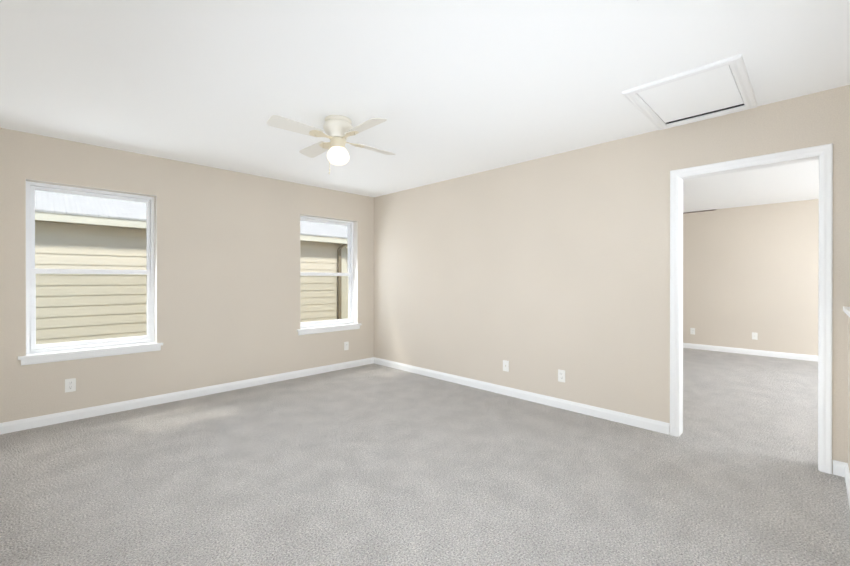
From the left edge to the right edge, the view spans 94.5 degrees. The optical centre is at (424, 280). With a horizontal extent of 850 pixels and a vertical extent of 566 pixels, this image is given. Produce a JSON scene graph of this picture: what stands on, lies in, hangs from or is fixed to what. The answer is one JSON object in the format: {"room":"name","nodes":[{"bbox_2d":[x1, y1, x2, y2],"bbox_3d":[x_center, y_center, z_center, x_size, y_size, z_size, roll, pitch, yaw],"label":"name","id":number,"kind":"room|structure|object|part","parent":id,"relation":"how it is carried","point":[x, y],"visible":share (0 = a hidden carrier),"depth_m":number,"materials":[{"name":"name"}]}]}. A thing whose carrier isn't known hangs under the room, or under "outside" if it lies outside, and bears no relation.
{"room":"empty room","nodes":[
{"label":"empty room","id":0,"kind":"room"},
{"bbox_2d":[0,128,373,422],"bbox_3d":[-0.533,-0.003,6.153,0.200,2.440,8.910,0,0,45],"label":"wall","id":1,"kind":"structure","parent":0,"point":[228,276],"depth_m":4.11,"materials":[{"name":"paint"}]},
{"bbox_2d":[65,378,75,392],"bbox_3d":[-3.089,0.913,3.421,0.007,0.114,0.070,0,0,45],"label":"electrical outlet","id":2,"kind":"object","parent":1,"relation":"attached to","point":[70,385],"visible":1,"depth_m":3.42,"materials":[{"name":"white plastic"}]},
{"bbox_2d":[26,181,154,353],"bbox_3d":[-3.067,-0.110,3.652,0.090,1.460,0.910,0,0,45],"label":"window","id":3,"kind":"structure","parent":1,"relation":"in","point":[32,271],"depth_m":3.56,"materials":[{"name":"white plastic"}]},
{"bbox_2d":[36,274,146,343],"bbox_3d":[-3.096,0.253,3.682,0.001,0.668,0.830,0,0,45],"label":"screen","id":4,"kind":"object","parent":3,"relation":"attached to","point":[90,307],"depth_m":3.65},
{"bbox_2d":[18,342,162,365],"bbox_3d":[-2.988,0.656,3.576,0.136,0.077,1.000,0,0,45],"label":"window sill","id":5,"kind":"structure","parent":1,"relation":"attached to","point":[48,357],"depth_m":3.50,"materials":[{"name":"white wood"}]},
{"bbox_2d":[25,179,156,342],"bbox_3d":[-2.999,-0.110,3.586,0.100,1.455,0.910,0,0,45],"label":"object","id":6,"kind":"object","parent":1,"relation":"attached to","point":[155,248],"visible":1,"depth_m":3.87,"materials":[{"name":"white paint"}]},
{"bbox_2d":[0,357,371,433],"bbox_3d":[-2.119,1.177,4.399,0.014,0.088,3.900,0,0,45],"label":"baseboard","id":7,"kind":"structure","parent":1,"relation":"attached to","point":[50,419],"depth_m":3.88,"materials":[{"name":"white wood"}]},
{"bbox_2d":[300,216,352,327],"bbox_3d":[-1.369,-0.113,5.370,0.090,1.460,0.880,0,0,45],"label":"window","id":8,"kind":"structure","parent":1,"relation":"in","point":[349,225],"depth_m":5.46,"materials":[{"name":"white plastic"}]},
{"bbox_2d":[300,276,347,321],"bbox_3d":[-1.398,0.249,5.400,0.001,0.668,0.800,0,0,45],"label":"screen","id":9,"kind":"object","parent":8,"relation":"attached to","point":[323,298],"depth_m":5.41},
{"bbox_2d":[300,214,357,323],"bbox_3d":[-1.302,-0.114,5.303,0.100,1.455,0.880,0,0,45],"label":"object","id":10,"kind":"object","parent":1,"relation":"attached to","point":[355,271],"visible":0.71,"depth_m":5.61,"materials":[{"name":"white paint"}]},
{"bbox_2d":[297,323,361,334],"bbox_3d":[-1.290,0.652,5.294,0.136,0.077,0.970,0,0,45],"label":"window sill","id":11,"kind":"structure","parent":1,"relation":"attached to","point":[323,329],"depth_m":5.24,"materials":[{"name":"white wood"}]},
{"bbox_2d":[344,342,348,349],"bbox_3d":[-1.089,0.908,5.444,0.007,0.114,0.070,0,0,45],"label":"electrical outlet","id":12,"kind":"object","parent":1,"relation":"attached to","point":[346,345],"visible":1,"depth_m":5.44,"materials":[{"name":"white plastic"}]},
{"bbox_2d":[0,348,849,565],"bbox_3d":[2.178,1.298,3.478,7.820,0.150,8.910,0,0,45],"label":"floor","id":13,"kind":"structure","parent":0,"point":[373,464],"depth_m":2.40,"materials":[{"name":"carpet"}]},
{"bbox_2d":[848,316,849,471],"bbox_3d":[2.428,0.709,1.852,0.540,1.035,1.130,0,0,45],"label":"wall","id":14,"kind":"structure","parent":13,"relation":"on","point":[849,393],"depth_m":2.35,"materials":[{"name":"paint"}]},
{"bbox_2d":[843,306,849,316],"bbox_3d":[2.412,0.191,1.851,0.562,0.055,1.152,0,0,45],"label":"trim","id":15,"kind":"structure","parent":14,"relation":"on","point":[846,309],"depth_m":2.27,"materials":[{"name":"white wood"}]},
{"bbox_2d":[845,463,849,507],"bbox_3d":[2.418,1.183,1.853,0.554,0.088,1.144,0,0,45],"label":"baseboard","id":16,"kind":"structure","parent":14,"relation":"attached to","point":[847,477],"depth_m":2.29,"materials":[{"name":"white wood"}]},
{"bbox_2d":[0,0,849,212],"bbox_3d":[2.178,-1.277,3.473,7.820,0.120,8.910,0,0,45],"label":"ceiling","id":17,"kind":"structure","parent":0,"point":[449,89],"depth_m":2.31,"materials":[{"name":"white paint"}]},
{"bbox_2d":[266,115,395,173],"bbox_3d":[-0.659,-1.007,2.979,0.814,0.418,0.814,0,0,1],"label":"ceiling fan","id":18,"kind":"object","parent":17,"relation":"hanging from","point":[339,130],"visible":1,"depth_m":2.90,"materials":[{"name":"white"}]},
{"bbox_3d":[-0.659,-0.944,2.979,0.168,0.141,0.168,0,0,45],"label":"globe","id":19,"kind":"part","parent":18,"relation":"part of","materials":[{"name":"white glass"}]},
{"bbox_2d":[622,54,757,129],"bbox_3d":[1.785,-1.205,2.620,0.600,0.020,0.865,0,0,45],"label":"attic hatch","id":20,"kind":"object","parent":17,"relation":"attached to","point":[715,89],"visible":0.98,"depth_m":2.55,"materials":[{"name":"white wood"}]},
{"bbox_3d":[1.768,-1.211,2.603,0.470,0.006,0.689,0,0,45],"label":"panel","id":21,"kind":"part","parent":20,"relation":"part of","materials":[{"name":"white paint"}]},
{"bbox_2d":[374,85,849,473],"bbox_3d":[1.999,0.004,3.153,7.620,2.440,0.120,0,0,45],"label":"wall","id":22,"kind":"structure","parent":0,"point":[538,273],"depth_m":3.68,"materials":[{"name":"paint"}]},
{"bbox_2d":[503,360,508,371],"bbox_3d":[0.859,0.911,4.188,0.070,0.114,0.013,0,0,45],"label":"outlet","id":23,"kind":"object","parent":22,"relation":"attached to","point":[505,365],"visible":1,"depth_m":4.18,"materials":[{"name":"white plastic"}]},
{"bbox_2d":[372,357,669,434],"bbox_3d":[0.603,1.177,4.441,3.765,0.088,0.014,0,0,45],"label":"baseboard","id":24,"kind":"structure","parent":22,"relation":"attached to","point":[585,409],"depth_m":3.88,"materials":[{"name":"white wood"}]},
{"bbox_2d":[558,369,564,381],"bbox_3d":[1.305,0.912,3.751,0.070,0.114,0.007,0,0,45],"label":"electrical outlet","id":25,"kind":"object","parent":22,"relation":"attached to","point":[561,375],"visible":1,"depth_m":3.75,"materials":[{"name":"white plastic"}]},
{"bbox_2d":[670,143,832,473],"bbox_3d":[2.309,0.178,2.847,0.894,2.092,0.157,0,0,45],"label":"door frame","id":26,"kind":"structure","parent":22,"relation":"attached to","point":[825,152],"depth_m":2.61,"materials":[{"name":"white wood"}]},
{"bbox_2d":[683,209,716,213],"bbox_3d":[3.167,-0.885,5.371,0.997,0.033,0.997,0,0,-1],"label":"ceiling fan","id":27,"kind":"object","parent":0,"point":[700,211],"visible":0.15,"depth_m":5.01,"materials":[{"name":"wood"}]},
{"bbox_2d":[683,199,818,355],"bbox_3d":[5.338,-0.004,6.532,7.620,2.440,0.120,0,0,45],"label":"wall","id":28,"kind":"structure","parent":0,"point":[748,271],"depth_m":6.41,"materials":[{"name":"paint"}]},
{"bbox_2d":[690,328,694,334],"bbox_3d":[4.774,0.905,7.002,0.070,0.114,0.007,0,0,45],"label":"electrical outlet","id":29,"kind":"object","parent":28,"relation":"attached to","point":[692,330],"visible":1,"depth_m":7.00,"materials":[{"name":"white plastic"}]},
{"bbox_2d":[683,343,817,361],"bbox_3d":[5.355,1.172,6.423,7.200,0.088,0.014,0,0,45],"label":"baseboard","id":30,"kind":"structure","parent":28,"relation":"attached to","point":[757,352],"depth_m":6.40,"materials":[{"name":"white wood"}]},
{"bbox_2d":[752,332,757,339],"bbox_3d":[5.376,0.906,6.402,0.070,0.114,0.013,0,0,45],"label":"electrical outlet","id":31,"kind":"object","parent":28,"relation":"attached to","point":[754,335],"visible":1,"depth_m":6.40,"materials":[{"name":"white plastic"}]},
{"label":"outside","id":32,"kind":"structure","parent":0,"visible":0},
{"bbox_2d":[35,190,347,344],"bbox_3d":[-4.728,0.427,8.311,8.800,7.770,26.000,0,0,45],"label":"neighboring house siding","id":33,"kind":"structure","parent":32,"point":[133,230],"depth_m":6.02,"materials":[{"name":"beige"}]}
]}

